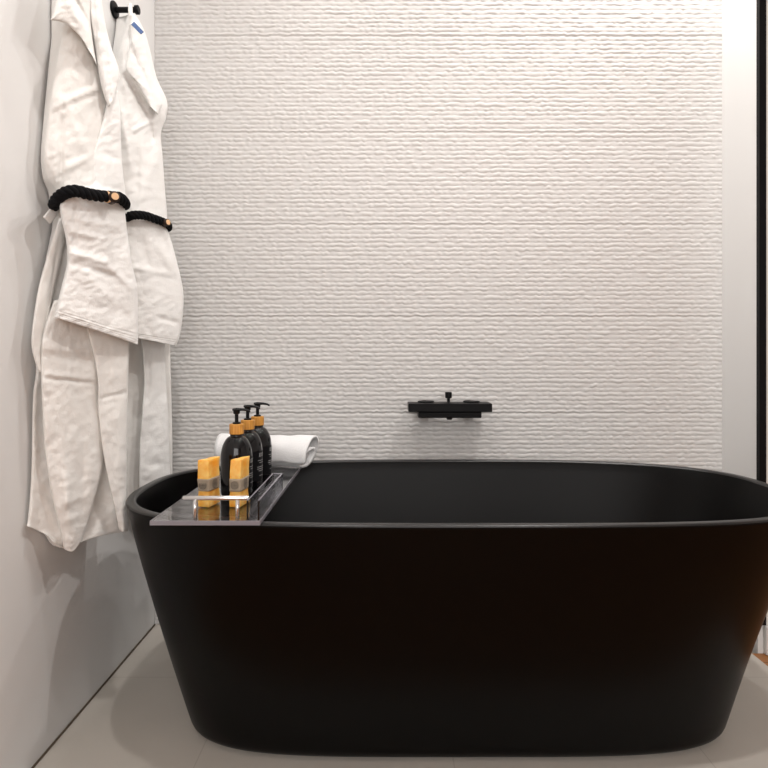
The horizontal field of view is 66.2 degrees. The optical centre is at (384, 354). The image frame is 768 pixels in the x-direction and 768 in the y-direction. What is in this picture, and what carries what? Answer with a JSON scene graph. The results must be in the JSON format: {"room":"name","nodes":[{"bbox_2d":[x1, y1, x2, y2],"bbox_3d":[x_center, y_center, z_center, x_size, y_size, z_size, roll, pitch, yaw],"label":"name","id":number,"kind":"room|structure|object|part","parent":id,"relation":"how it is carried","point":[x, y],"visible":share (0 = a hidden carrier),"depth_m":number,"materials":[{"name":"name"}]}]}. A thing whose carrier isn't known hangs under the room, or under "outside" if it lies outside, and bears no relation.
{"room":"bathroom","nodes":[
{"label":"bathroom","id":0,"kind":"room"},
{"bbox_2d":[0,0,154,767],"bbox_3d":[-0.871,-0.401,-0.290,0.120,2.800,5.020,0,0,0],"label":"wall","id":1,"kind":"structure","parent":0,"point":[68,620],"depth_m":1.35,"materials":[{"name":"white paint"}]},
{"bbox_2d":[31,624,155,767],"bbox_3d":[-0.808,0.947,1.625,0.005,0.004,0.890,0,0,0],"label":"trim","id":2,"kind":"structure","parent":1,"relation":"attached to","point":[128,655],"depth_m":1.60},
{"bbox_2d":[110,0,140,18],"bbox_3d":[-0.772,-1.031,1.760,0.076,0.049,0.049,0,0,0],"label":"wall hook","id":3,"kind":"object","parent":1,"relation":"attached to","point":[115,10],"visible":1,"depth_m":1.75,"materials":[{"name":"black metal"}]},
{"bbox_3d":[-0.807,-1.031,1.760,0.008,0.049,0.049,0,0,0],"label":"plate","id":4,"kind":"part","parent":3,"relation":"part of","materials":[{"name":"black metal"}]},
{"bbox_3d":[-0.740,-1.031,1.760,0.011,0.026,0.026,0,0,0],"label":"knob","id":5,"kind":"part","parent":3,"relation":"part of","materials":[{"name":"black metal"}]},
{"bbox_2d":[113,3,183,497],"bbox_3d":[-0.722,-0.290,1.795,0.165,1.530,0.281,0,0,0],"label":"bathrobe","id":6,"kind":"object","parent":3,"relation":"hanging from","point":[142,100],"visible":0.68,"depth_m":1.78,"materials":[{"name":"white fabric"}]},
{"bbox_3d":[-0.716,0.174,1.835,0.018,0.538,0.118,0,0,31],"label":"panel","id":7,"kind":"part","parent":6,"relation":"part of","materials":[{"name":"white fabric"}]},
{"bbox_2d":[34,624,767,767],"bbox_3d":[0.178,0.974,1.631,1.978,0.050,0.902,0,0,0],"label":"floor","id":8,"kind":"structure","parent":0,"point":[140,718],"depth_m":1.45,"materials":[{"name":"beige tile"}]},
{"bbox_2d":[125,459,767,756],"bbox_3d":[0.200,0.651,1.610,1.714,0.596,0.780,0,0,0],"label":"bathtub","id":9,"kind":"object","parent":8,"relation":"on","point":[379,607],"visible":0.89,"depth_m":1.31,"materials":[{"name":"black ceramic"}]},
{"bbox_2d":[150,466,301,524],"bbox_3d":[-0.372,0.324,1.601,0.228,0.058,0.768,0,0,0],"label":"tray","id":10,"kind":"object","parent":9,"relation":"on","point":[186,511],"visible":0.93,"depth_m":1.27,"materials":[{"name":"glass"}]},
{"bbox_3d":[-0.398,0.323,1.235,0.008,0.040,0.008,0,0,0],"label":"handle post","id":11,"kind":"part","parent":10,"relation":"part of","materials":[{"name":"silver metal"}]},
{"bbox_2d":[197,456,219,506],"bbox_3d":[-0.402,0.288,1.344,0.031,0.108,0.056,0,0,14],"label":"soap bar","id":12,"kind":"object","parent":10,"relation":"on","point":[208,478],"visible":0.93,"depth_m":1.32,"materials":[{"name":"orange"}]},
{"bbox_2d":[221,408,252,495],"bbox_3d":[-0.364,0.236,1.445,0.077,0.213,0.076,0,0,-7],"label":"pump bottle","id":13,"kind":"object","parent":10,"relation":"on","point":[236,445],"visible":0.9,"depth_m":1.42,"materials":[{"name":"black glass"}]},
{"bbox_3d":[-0.309,0.323,1.235,0.008,0.040,0.008,0,0,0],"label":"handle post","id":14,"kind":"part","parent":10,"relation":"part of","materials":[{"name":"silver metal"}]},
{"bbox_2d":[229,455,249,506],"bbox_3d":[-0.332,0.287,1.345,0.030,0.109,0.056,0,0,9],"label":"soap bar","id":15,"kind":"object","parent":10,"relation":"on","point":[239,468],"visible":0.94,"depth_m":1.32,"materials":[{"name":"orange"}]},
{"bbox_2d":[241,405,262,487],"bbox_3d":[-0.358,0.236,1.535,0.077,0.213,0.076,0,0,3],"label":"pump bottle","id":16,"kind":"object","parent":10,"relation":"on","point":[250,434],"visible":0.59,"depth_m":1.52,"materials":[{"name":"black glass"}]},
{"bbox_3d":[-0.285,0.322,1.361,0.004,0.041,0.281,0,0,0],"label":"slot plate","id":17,"kind":"part","parent":10,"relation":"part of","materials":[{"name":"clear glass"}]},
{"bbox_2d":[251,402,271,480],"bbox_3d":[-0.351,0.236,1.622,0.077,0.213,0.076,0,0,-5],"label":"pump bottle","id":18,"kind":"object","parent":10,"relation":"on","point":[263,433],"visible":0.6,"depth_m":1.60,"materials":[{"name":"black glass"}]},
{"bbox_2d":[214,433,318,467],"bbox_3d":[-0.364,0.292,1.812,0.309,0.099,0.114,0,0,13],"label":"rolled towel","id":19,"kind":"object","parent":10,"relation":"on","point":[300,451],"visible":0.43,"depth_m":1.76,"materials":[{"name":"white fabric"}]},
{"bbox_3d":[-0.262,0.322,1.361,0.004,0.041,0.281,0,0,0],"label":"slot plate","id":20,"kind":"part","parent":10,"relation":"part of","materials":[{"name":"clear glass"}]},
{"bbox_2d":[722,0,767,652],"bbox_3d":[2.193,-0.401,2.047,2.013,2.800,0.345,0,0,0],"label":"wall","id":21,"kind":"structure","parent":0,"point":[738,16],"depth_m":1.97,"materials":[{"name":"white paint"}]},
{"bbox_2d":[155,0,721,623],"bbox_3d":[0.189,-0.420,2.074,1.997,2.737,0.004,0,0,0],"label":"wall tile","id":22,"kind":"structure","parent":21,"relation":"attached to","point":[375,208],"depth_m":2.07,"materials":[{"name":"tile"}]},
{"bbox_2d":[756,0,765,624],"bbox_3d":[1.196,-0.473,1.871,0.022,2.656,0.016,0,0,0],"label":"trim","id":23,"kind":"structure","parent":21,"relation":"attached to","point":[760,4],"depth_m":1.86,"materials":[{"name":"black metal"}]},
{"bbox_2d":[764,624,767,654],"bbox_3d":[2.201,0.902,1.866,1.997,0.093,0.018,0,0,0],"label":"baseboard","id":24,"kind":"structure","parent":21,"relation":"attached to","point":[766,625],"depth_m":1.86,"materials":[{"name":"white"}]},
{"bbox_2d":[752,653,767,665],"bbox_3d":[1.194,0.975,-0.463,4.011,0.049,4.675,0,0,0],"label":"floor","id":25,"kind":"structure","parent":0,"point":[761,656],"depth_m":1.85,"materials":[{"name":"brown wood"}]},
{"bbox_3d":[0.198,-0.401,2.151,2.018,2.800,0.138,0,0,0],"label":"wall","id":26,"kind":"structure","parent":0,"visible":0},
{"bbox_2d":[408,392,491,419],"bbox_3d":[0.215,0.171,2.007,0.276,0.091,0.134,0,0,0],"label":"mixer tap","id":27,"kind":"object","parent":26,"relation":"attached to","point":[448,410],"visible":1,"depth_m":1.94,"materials":[{"name":"black metal"}]},
{"bbox_3d":[0.139,0.157,1.995,0.056,0.005,0.056,0,0,0],"label":"control knob","id":28,"kind":"part","parent":27,"relation":"part of","materials":[{"name":"black metal"}]},
{"bbox_3d":[0.215,0.143,2.000,0.023,0.034,0.023,0,0,0],"label":"diverter knob","id":29,"kind":"part","parent":27,"relation":"part of","materials":[{"name":"black metal"}]},
{"bbox_3d":[0.215,0.174,1.984,0.276,0.028,0.088,0,0,0],"label":"shelf plate","id":30,"kind":"part","parent":27,"relation":"part of","materials":[{"name":"black metal"}]},
{"bbox_3d":[0.292,0.157,1.995,0.056,0.005,0.056,0,0,0],"label":"control knob","id":31,"kind":"part","parent":27,"relation":"part of","materials":[{"name":"black metal"}]},
{"bbox_3d":[-0.772,-1.014,1.450,0.076,0.049,0.049,0,0,0],"label":"wall hook","id":32,"kind":"object","parent":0,"visible":0},
{"bbox_2d":[27,0,137,551],"bbox_3d":[-0.716,-0.284,1.452,0.179,1.525,0.314,0,0,0],"label":"bathrobe","id":33,"kind":"object","parent":32,"relation":"hanging from","point":[85,320],"visible":1,"depth_m":1.39,"materials":[{"name":"white fabric"}]},
{"bbox_3d":[-0.735,0.170,1.405,0.038,0.602,0.192,0,0,16],"label":"panel","id":34,"kind":"part","parent":33,"relation":"part of","materials":[{"name":"white fabric"}]},
{"bbox_3d":[-0.700,-0.527,1.474,0.025,0.312,0.141,0,0,23],"label":"overlap panel","id":35,"kind":"part","parent":33,"relation":"part of","materials":[{"name":"white fabric"}]},
{"bbox_3d":[-0.697,0.182,1.484,0.025,0.558,0.140,0,0,25],"label":"panel","id":36,"kind":"part","parent":33,"relation":"part of","materials":[{"name":"white fabric"}]}
]}

